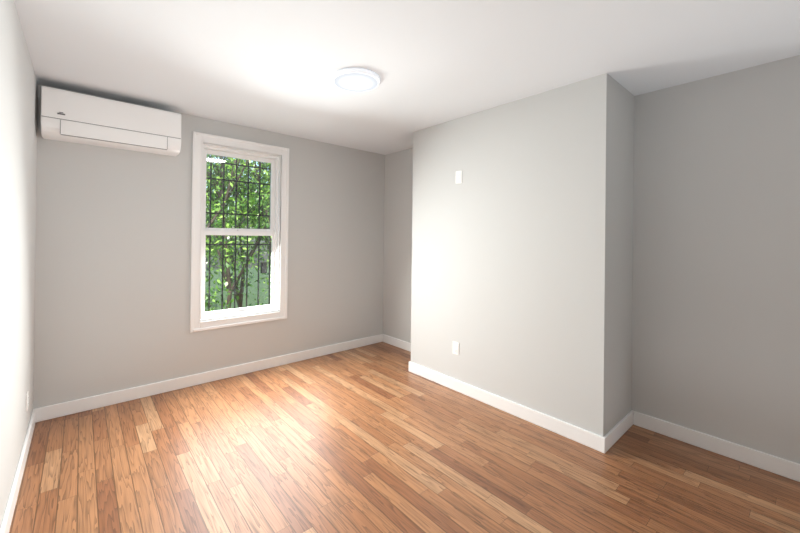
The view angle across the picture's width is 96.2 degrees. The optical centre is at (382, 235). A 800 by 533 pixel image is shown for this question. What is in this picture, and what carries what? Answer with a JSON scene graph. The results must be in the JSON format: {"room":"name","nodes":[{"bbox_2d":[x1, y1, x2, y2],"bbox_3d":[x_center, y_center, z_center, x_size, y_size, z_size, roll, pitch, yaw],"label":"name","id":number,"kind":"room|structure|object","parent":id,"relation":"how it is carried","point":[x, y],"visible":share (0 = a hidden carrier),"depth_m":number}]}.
{"room":"empty bedroom","nodes":[
{"label":"empty bedroom","id":0,"kind":"room"},
{"bbox_2d":[0,0,37,527],"bbox_3d":[-1.054,0.138,0.698,0.200,2.500,5.323,1,0,-40],"label":"wall","id":1,"kind":"structure","parent":0,"point":[18,125],"depth_m":1.84},
{"bbox_2d":[0,409,35,532],"bbox_3d":[-0.981,1.339,0.756,0.016,0.102,4.907,1,0,-40],"label":"baseboard","id":2,"kind":"structure","parent":1,"relation":"attached to","point":[9,511],"depth_m":1.92},
{"bbox_2d":[26,391,28,411],"bbox_3d":[-2.288,1.070,2.314,0.008,0.114,0.070,1,0,-40],"label":"electrical outlet plate","id":3,"kind":"object","parent":1,"relation":"attached to","point":[27,399],"visible":1,"depth_m":2.30},
{"bbox_2d":[33,84,384,421],"bbox_3d":[-1.282,0.148,3.840,3.490,2.500,0.216,1,0,-40],"label":"wall","id":4,"kind":"structure","parent":0,"point":[112,269],"depth_m":3.12},
{"bbox_2d":[41,86,180,155],"bbox_3d":[-2.123,-0.884,2.872,0.874,0.336,0.209,1,0,-40],"label":"air conditioner","id":5,"kind":"object","parent":4,"relation":"attached to","point":[72,117],"visible":1,"depth_m":2.76},
{"bbox_2d":[199,320,278,372],"bbox_3d":[-1.480,1.103,3.690,0.780,0.585,0.200,1,0,-40],"label":"wall","id":6,"kind":"structure","parent":4,"relation":"in","point":[220,348],"depth_m":3.59},
{"bbox_2d":[190,131,288,331],"bbox_3d":[-1.476,-0.030,3.705,0.950,1.850,0.281,1,0,-40],"label":"window","id":7,"kind":"structure","parent":4,"relation":"in","point":[203,146],"depth_m":3.68},
{"bbox_2d":[202,118,280,154],"bbox_3d":[-1.455,-0.987,3.698,0.780,0.235,0.200,1,0,-40],"label":"wall","id":8,"kind":"structure","parent":4,"relation":"in","point":[224,129],"depth_m":3.60},
{"bbox_2d":[383,148,412,342],"bbox_3d":[0.389,0.170,4.468,0.122,2.500,1.001,1,0,-40],"label":"wall","id":9,"kind":"structure","parent":0,"point":[397,279],"depth_m":4.59},
{"bbox_2d":[383,334,410,351],"bbox_3d":[0.322,1.368,4.419,0.016,0.102,0.969,1,0,-40],"label":"baseboard","id":10,"kind":"structure","parent":9,"relation":"attached to","point":[399,343],"depth_m":4.56},
{"bbox_2d":[9,342,799,532],"bbox_3d":[0.344,1.470,1.878,3.890,0.120,5.323,1,0,-40],"label":"floor","id":11,"kind":"structure","parent":0,"point":[379,437],"depth_m":2.15},
{"bbox_2d":[14,0,799,154],"bbox_3d":[0.374,-1.150,1.888,3.890,0.120,5.323,1,0,-40],"label":"ceiling","id":12,"kind":"structure","parent":0,"point":[272,65],"depth_m":2.13},
{"bbox_2d":[332,68,379,91],"bbox_3d":[-0.184,-1.078,2.507,0.334,0.032,0.334,1,0,-40],"label":"recessed light","id":13,"kind":"object","parent":12,"relation":"in","point":[355,79],"visible":1,"depth_m":2.46},
{"bbox_2d":[411,73,633,436],"bbox_3d":[1.113,0.174,3.245,0.585,2.500,1.803,1,0,-40],"label":"wall","id":14,"kind":"structure","parent":0,"point":[522,266],"depth_m":2.73},
{"bbox_2d":[453,341,458,354],"bbox_3d":[0.673,1.034,3.292,0.008,0.114,0.070,1,0,-40],"label":"electrical outlet","id":15,"kind":"object","parent":14,"relation":"attached to","point":[456,348],"visible":1,"depth_m":3.28},
{"bbox_2d":[456,170,461,183],"bbox_3d":[0.700,-0.536,3.288,0.008,0.114,0.070,1,0,-40],"label":"wall plate","id":16,"kind":"object","parent":14,"relation":"attached to","point":[458,176],"visible":1,"depth_m":3.28},
{"bbox_2d":[409,361,605,453],"bbox_3d":[0.868,1.369,3.047,0.016,0.102,1.835,1,0,-40],"label":"baseboard","id":17,"kind":"structure","parent":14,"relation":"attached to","point":[597,442],"depth_m":2.80},
{"bbox_2d":[604,410,633,451],"bbox_3d":[1.683,1.377,2.543,0.585,0.102,0.016,1,0,-40],"label":"baseboard","id":18,"kind":"structure","parent":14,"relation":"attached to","point":[615,433],"depth_m":2.52},
{"bbox_2d":[632,55,799,463],"bbox_3d":[1.772,0.181,3.069,0.200,2.500,5.323,1,0,-40],"label":"wall","id":19,"kind":"structure","parent":0,"point":[716,289],"depth_m":2.36},
{"bbox_2d":[633,411,799,481],"bbox_3d":[2.582,1.385,1.914,0.016,0.102,2.103,1,0,-40],"label":"baseboard","id":20,"kind":"structure","parent":19,"relation":"attached to","point":[766,461],"depth_m":2.34},
{"label":"outside","id":21,"kind":"structure","parent":0,"visible":0},
{"bbox_2d":[205,267,270,311],"bbox_3d":[-16.918,5.457,27.852,70.000,0.300,55.627,1,0,-40],"label":"ground","id":22,"kind":"structure","parent":21,"point":[251,289],"depth_m":35.94},
{"bbox_2d":[205,154,271,311],"bbox_3d":[-4.684,-0.309,10.310,13.205,11.390,13.575,1,0,-40],"label":"trees","id":23,"kind":"object","parent":22,"relation":"on","point":[229,219],"depth_m":9.33}
]}

